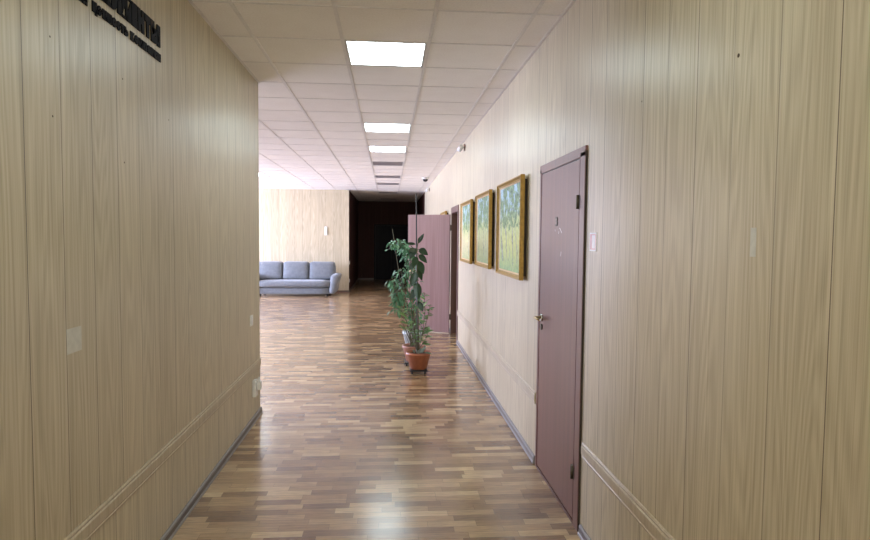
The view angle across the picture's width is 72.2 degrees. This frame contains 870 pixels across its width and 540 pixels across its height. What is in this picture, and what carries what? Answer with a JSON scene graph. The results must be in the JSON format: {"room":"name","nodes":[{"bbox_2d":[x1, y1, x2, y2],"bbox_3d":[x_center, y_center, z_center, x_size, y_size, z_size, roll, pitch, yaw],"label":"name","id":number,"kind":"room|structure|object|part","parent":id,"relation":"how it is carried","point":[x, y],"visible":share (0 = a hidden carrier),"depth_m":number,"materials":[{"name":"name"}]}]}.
{"room":"office corridor","nodes":[
{"label":"office corridor","id":0,"kind":"room"},
{"bbox_2d":[0,0,259,539],"bbox_3d":[-1.315,0.054,1.139,0.120,2.968,8.465,0,3,-4],"label":"wall","id":1,"kind":"structure","parent":0,"point":[154,254],"depth_m":2.55,"materials":[{"name":"brown wood"}]},
{"bbox_2d":[66,326,81,354],"bbox_3d":[-1.338,0.260,2.213,0.002,0.092,0.103,0,3,-4],"label":"paper patch","id":2,"kind":"object","parent":1,"relation":"attached to","point":[74,335],"visible":1,"depth_m":2.21,"materials":[{"name":"beige paper"}]},
{"bbox_2d":[79,0,160,62],"bbox_3d":[-1.361,-1.045,2.617,0.005,0.050,0.821,0,3,-4],"label":"lettering","id":3,"kind":"object","parent":1,"relation":"attached to","point":[97,10],"depth_m":2.58,"materials":[{"name":"black plastic"}]},
{"bbox_2d":[102,0,160,47],"bbox_3d":[-1.367,-1.158,2.702,0.006,0.104,0.627,0,3,-4],"label":"lettering","id":4,"kind":"object","parent":1,"relation":"attached to","point":[134,15],"depth_m":2.74,"materials":[{"name":"black plastic"}]},
{"bbox_2d":[63,358,260,539],"bbox_3d":[-1.259,1.065,1.199,0.011,0.085,8.465,0,3,-4],"label":"trim","id":5,"kind":"structure","parent":1,"relation":"attached to","point":[97,518],"depth_m":2.91,"materials":[{"name":"brown wood"}]},
{"bbox_2d":[160,407,262,539],"bbox_3d":[-1.260,1.508,1.234,0.020,0.056,8.485,0,3,-4],"label":"baseboard","id":6,"kind":"structure","parent":1,"relation":"attached to","point":[174,527],"depth_m":3.81,"materials":[{"name":"grey plastic"}]},
{"bbox_2d":[250,315,252,326],"bbox_3d":[-1.552,0.428,5.051,0.015,0.090,0.084,0,3,-4],"label":"light switch","id":7,"kind":"object","parent":1,"relation":"attached to","point":[251,316],"visible":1,"depth_m":5.03,"materials":[{"name":"white plastic"}]},
{"bbox_2d":[252,379,257,396],"bbox_3d":[-1.555,1.020,5.159,0.032,0.144,0.090,0,3,-4],"label":"wall socket","id":8,"kind":"object","parent":1,"relation":"attached to","point":[254,382],"visible":0.99,"depth_m":5.12,"materials":[{"name":"white plastic"}]},
{"bbox_2d":[257,377,261,389],"bbox_3d":[-1.522,0.980,5.165,0.034,0.110,0.056,0,3,-4],"label":"plug adapter","id":9,"kind":"object","parent":8,"relation":"attached to","point":[259,382],"visible":1,"depth_m":5.14,"materials":[{"name":"white plastic"}]},
{"bbox_2d":[257,82,259,391],"bbox_3d":[-1.590,-0.176,5.348,0.022,2.968,0.022,0,3,-4],"label":"trim","id":10,"kind":"structure","parent":1,"relation":"attached to","point":[257,82],"depth_m":5.33,"materials":[{"name":"brown wood"}]},
{"bbox_2d":[259,189,347,289],"bbox_3d":[-6.462,-0.854,17.042,7.942,2.968,0.120,0,3,-4],"label":"wall","id":11,"kind":"structure","parent":0,"point":[292,222],"depth_m":17.17,"materials":[{"name":"brown wood"}]},
{"bbox_2d":[348,190,348,289],"bbox_3d":[-2.508,-0.832,17.298,0.022,2.968,0.022,0,3,-4],"label":"trim","id":12,"kind":"structure","parent":11,"relation":"attached to","point":[348,190],"depth_m":17.29,"materials":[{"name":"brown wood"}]},
{"bbox_2d":[349,191,357,288],"bbox_3d":[-2.771,-0.983,20.043,0.120,2.968,5.300,0,3,-4],"label":"wall","id":13,"kind":"structure","parent":0,"point":[353,202],"depth_m":19.50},
{"bbox_2d":[349,278,373,291],"bbox_3d":[-2.417,0.480,20.030,0.598,0.056,5.300,0,3,-4],"label":"baseboard","id":14,"kind":"structure","parent":13,"relation":"attached to","point":[350,289],"depth_m":22.63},
{"bbox_2d":[171,279,580,539],"bbox_3d":[-3.375,1.112,9.820,13.600,0.120,26.550,0,3,-4],"label":"floor","id":15,"kind":"structure","parent":0,"point":[346,442],"depth_m":4.51,"materials":[{"name":"brown wood"}]},
{"bbox_2d":[259,261,341,295],"bbox_3d":[-3.842,0.232,16.420,2.481,0.915,0.900,0,3,-4],"label":"sofa","id":16,"kind":"object","parent":15,"relation":"on","point":[275,277],"visible":0.8,"depth_m":16.37,"materials":[{"name":"grey fabric"}]},
{"bbox_2d":[259,261,282,278],"bbox_3d":[-4.567,0.005,16.516,0.693,0.485,0.357,0,3,-4],"label":"cushion","id":17,"kind":"object","parent":16,"relation":"on","point":[267,269],"depth_m":16.38,"materials":[{"name":"grey fabric"}]},
{"bbox_3d":[-3.836,0.364,16.333,1.950,0.190,0.696,0,3,-4],"label":"seat","id":18,"kind":"part","parent":16,"relation":"part of","materials":[{"name":"grey fabric"}]},
{"bbox_2d":[283,261,309,278],"bbox_3d":[-3.853,0.008,16.571,0.693,0.485,0.357,0,3,-4],"label":"cushion","id":19,"kind":"object","parent":16,"relation":"on","point":[291,269],"depth_m":16.44,"materials":[{"name":"grey fabric"}]},
{"bbox_2d":[309,261,334,278],"bbox_3d":[-3.138,0.012,16.627,0.693,0.485,0.357,0,3,-4],"label":"cushion","id":20,"kind":"object","parent":16,"relation":"on","point":[317,270],"depth_m":16.49,"materials":[{"name":"grey fabric"}]},
{"bbox_3d":[-2.745,0.361,16.482,0.282,0.530,0.840,0,3,-4],"label":"armrest","id":21,"kind":"part","parent":16,"relation":"part of","materials":[{"name":"grey fabric"}]},
{"bbox_2d":[409,367,427,373],"bbox_3d":[-0.198,1.202,7.122,0.210,0.050,0.210,0,3,-4],"label":"caddy","id":22,"kind":"object","parent":15,"relation":"on","point":[411,370],"visible":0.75,"depth_m":7.02,"materials":[{"name":"black plastic"}]},
{"bbox_2d":[396,193,434,369],"bbox_3d":[-0.227,0.138,7.053,0.478,2.080,0.330,0,3,-4],"label":"potted plant","id":23,"kind":"object","parent":22,"relation":"on","point":[418,358],"visible":1,"depth_m":7.04,"materials":[{"name":"green plant"}]},
{"bbox_3d":[-0.208,0.317,7.074,0.039,1.347,0.029,-1,3,-27],"label":"stem","id":24,"kind":"part","parent":23,"relation":"part of","materials":[{"name":"brown plant"}]},
{"bbox_3d":[-0.197,1.074,7.115,0.302,0.205,0.302,0,3,-4],"label":"pot","id":25,"kind":"part","parent":23,"relation":"part of","materials":[{"name":"ceramic"}]},
{"bbox_3d":[-0.275,1.176,7.577,0.230,0.050,0.230,0,3,-4],"label":"caddy","id":26,"kind":"object","parent":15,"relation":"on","visible":0},
{"bbox_2d":[385,229,424,360],"bbox_3d":[-0.386,0.314,7.604,0.507,1.666,0.515,0,3,-4],"label":"potted plant","id":27,"kind":"object","parent":26,"relation":"on","point":[400,299],"visible":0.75,"depth_m":7.60,"materials":[{"name":"green plant"}]},
{"bbox_3d":[-0.418,0.288,7.620,0.471,1.376,0.355,-1,3,-20],"label":"stem","id":28,"kind":"part","parent":27,"relation":"part of","materials":[{"name":"green plant"}]},
{"bbox_3d":[-0.274,1.051,7.570,0.282,0.200,0.282,0,3,-4],"label":"pot","id":29,"kind":"part","parent":27,"relation":"part of","materials":[{"name":"ceramic"}]},
{"bbox_3d":[-0.304,1.141,8.226,0.240,0.050,0.240,0,3,-4],"label":"caddy","id":30,"kind":"object","parent":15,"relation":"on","visible":0},
{"bbox_2d":[402,297,421,343],"bbox_3d":[-0.314,0.709,8.199,0.313,0.815,0.314,3,4,38],"label":"potted plant","id":31,"kind":"object","parent":30,"relation":"on","point":[406,338],"visible":0.2,"depth_m":8.13,"materials":[{"name":"green plant"}]},
{"bbox_3d":[-0.302,0.976,8.217,0.292,0.280,0.292,0,3,-4],"label":"pot","id":32,"kind":"part","parent":31,"relation":"part of","materials":[{"name":"white plastic"}]},
{"bbox_2d":[193,0,571,201],"bbox_3d":[-3.291,-1.958,9.583,13.500,0.100,26.100,0,3,-4],"label":"ceiling","id":33,"kind":"structure","parent":0,"point":[288,21],"depth_m":5.07,"materials":[{"name":"tile"}]},
{"bbox_2d":[192,0,560,201],"bbox_3d":[-4.758,-1.918,9.446,10.154,0.014,25.750,0,3,-4],"label":"grid","id":34,"kind":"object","parent":33,"relation":"attached to","point":[435,10],"depth_m":4.94,"materials":[{"name":"white paint"}]},
{"bbox_2d":[345,41,426,66],"bbox_3d":[-0.363,-1.637,4.436,0.571,0.071,0.580,0,3,-4],"label":"ceiling light","id":35,"kind":"object","parent":33,"relation":"attached to","point":[359,52],"visible":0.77,"depth_m":4.42,"materials":[{"name":"white plastic"}]},
{"bbox_2d":[363,123,410,132],"bbox_3d":[-0.594,-1.801,7.422,0.571,0.071,0.580,0,3,-4],"label":"ceiling light","id":36,"kind":"object","parent":33,"relation":"attached to","point":[369,127],"visible":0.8,"depth_m":7.40,"materials":[{"name":"white plastic"}]},
{"bbox_2d":[368,146,406,151],"bbox_3d":[-0.732,-1.899,9.214,0.571,0.071,0.580,0,3,-4],"label":"ceiling light","id":37,"kind":"object","parent":33,"relation":"attached to","point":[371,148],"visible":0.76,"depth_m":9.24,"materials":[{"name":"white plastic"}]},
{"bbox_2d":[372,161,403,165],"bbox_3d":[-0.871,-1.997,11.006,0.571,0.071,0.580,0,3,-4],"label":"ceiling light","id":38,"kind":"object","parent":33,"relation":"attached to","point":[373,162],"visible":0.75,"depth_m":11.01,"materials":[{"name":"grey plastic"}]},
{"bbox_2d":[375,175,400,177],"bbox_3d":[-1.055,-2.128,13.396,0.571,0.071,0.580,0,3,-4],"label":"ceiling light","id":39,"kind":"object","parent":33,"relation":"attached to","point":[376,176],"visible":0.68,"depth_m":13.36,"materials":[{"name":"grey plastic"}]},
{"bbox_2d":[377,183,398,184],"bbox_3d":[-1.194,-2.227,15.188,0.571,0.071,0.580,0,3,-4],"label":"ceiling light","id":40,"kind":"object","parent":33,"relation":"attached to","point":[377,183],"visible":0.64,"depth_m":15.23,"materials":[{"name":"grey plastic"}]},
{"bbox_2d":[358,201,415,277],"bbox_3d":[-1.808,-1.119,22.711,2.213,2.968,0.120,0,3,-4],"label":"wall","id":41,"kind":"structure","parent":0,"point":[370,213],"depth_m":22.60,"materials":[{"name":"black"}]},
{"bbox_2d":[374,224,407,279],"bbox_3d":[-1.669,-0.683,22.731,1.300,2.100,0.110,0,3,-4],"label":"door","id":42,"kind":"structure","parent":41,"relation":"in","point":[385,263],"depth_m":22.70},
{"bbox_2d":[417,0,869,539],"bbox_3d":[0.346,-0.410,9.984,0.120,2.968,25.870,0,3,-4],"label":"wall","id":43,"kind":"structure","parent":0,"point":[727,389],"depth_m":2.00,"materials":[{"name":"brown wood"}]},
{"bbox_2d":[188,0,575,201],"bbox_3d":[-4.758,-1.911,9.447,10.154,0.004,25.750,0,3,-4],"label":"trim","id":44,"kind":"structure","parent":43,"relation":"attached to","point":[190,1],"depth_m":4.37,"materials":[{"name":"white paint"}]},
{"bbox_2d":[408,205,458,341],"bbox_3d":[0.172,0.024,9.843,0.585,2.115,1.505,-2,4,-34],"label":"door","id":45,"kind":"structure","parent":43,"relation":"in","point":[442,290],"depth_m":10.07,"materials":[{"name":"brown wood"}]},
{"bbox_3d":[0.369,0.040,9.578,0.132,2.115,1.030,0,3,-4],"label":"frame","id":46,"kind":"part","parent":45,"relation":"part of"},
{"bbox_2d":[457,144,464,151],"bbox_3d":[0.367,-1.707,8.336,0.104,0.102,0.128,0,3,-4],"label":"security camera","id":47,"kind":"object","parent":43,"relation":"attached to","point":[459,149],"visible":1,"depth_m":8.30,"materials":[{"name":"white plastic"}]},
{"bbox_2d":[460,199,474,263],"bbox_3d":[0.420,-0.500,7.855,0.060,0.800,1.030,0,3,-4],"label":"framed painting","id":48,"kind":"object","parent":43,"relation":"attached to","point":[467,208],"visible":0.99,"depth_m":7.78},
{"bbox_2d":[474,189,493,268],"bbox_3d":[0.528,-0.433,6.456,0.060,0.800,0.980,0,3,-4],"label":"framed painting","id":49,"kind":"object","parent":43,"relation":"attached to","point":[484,202],"visible":1,"depth_m":6.39},
{"bbox_2d":[496,174,526,280],"bbox_3d":[0.637,-0.351,5.047,0.060,0.810,1.010,0,3,-4],"label":"framed painting","id":50,"kind":"object","parent":43,"relation":"attached to","point":[511,207],"visible":1,"depth_m":4.95},
{"bbox_2d":[449,328,590,539],"bbox_3d":[0.267,1.047,9.997,0.020,0.056,25.750,0,3,-4],"label":"baseboard","id":51,"kind":"structure","parent":43,"relation":"attached to","point":[582,534],"depth_m":5.17,"materials":[{"name":"grey plastic"}]},
{"bbox_2d":[533,145,587,531],"bbox_3d":[0.782,0.363,3.708,0.174,2.112,0.958,0,3,-4],"label":"door","id":52,"kind":"structure","parent":43,"relation":"in","point":[563,180],"depth_m":3.59,"materials":[{"name":"brown laminate"}]},
{"bbox_2d":[457,310,674,539],"bbox_3d":[0.276,0.606,9.974,0.011,0.085,25.750,0,3,-4],"label":"trim","id":53,"kind":"structure","parent":43,"relation":"attached to","point":[630,502],"depth_m":2.84,"materials":[{"name":"brown wood"}]},
{"bbox_2d":[589,232,596,250],"bbox_3d":[0.817,-0.145,3.081,0.005,0.096,0.100,0,3,-4],"label":"door sign","id":54,"kind":"object","parent":43,"relation":"attached to","point":[593,236],"visible":1,"depth_m":3.07,"materials":[{"name":"white plastic"}]},
{"bbox_2d":[750,228,756,256],"bbox_3d":[0.923,-0.080,1.729,0.002,0.084,0.026,0,3,-4],"label":"paper strip","id":55,"kind":"object","parent":43,"relation":"attached to","point":[753,230],"visible":1,"depth_m":1.73,"materials":[{"name":"beige paper"}]}
]}

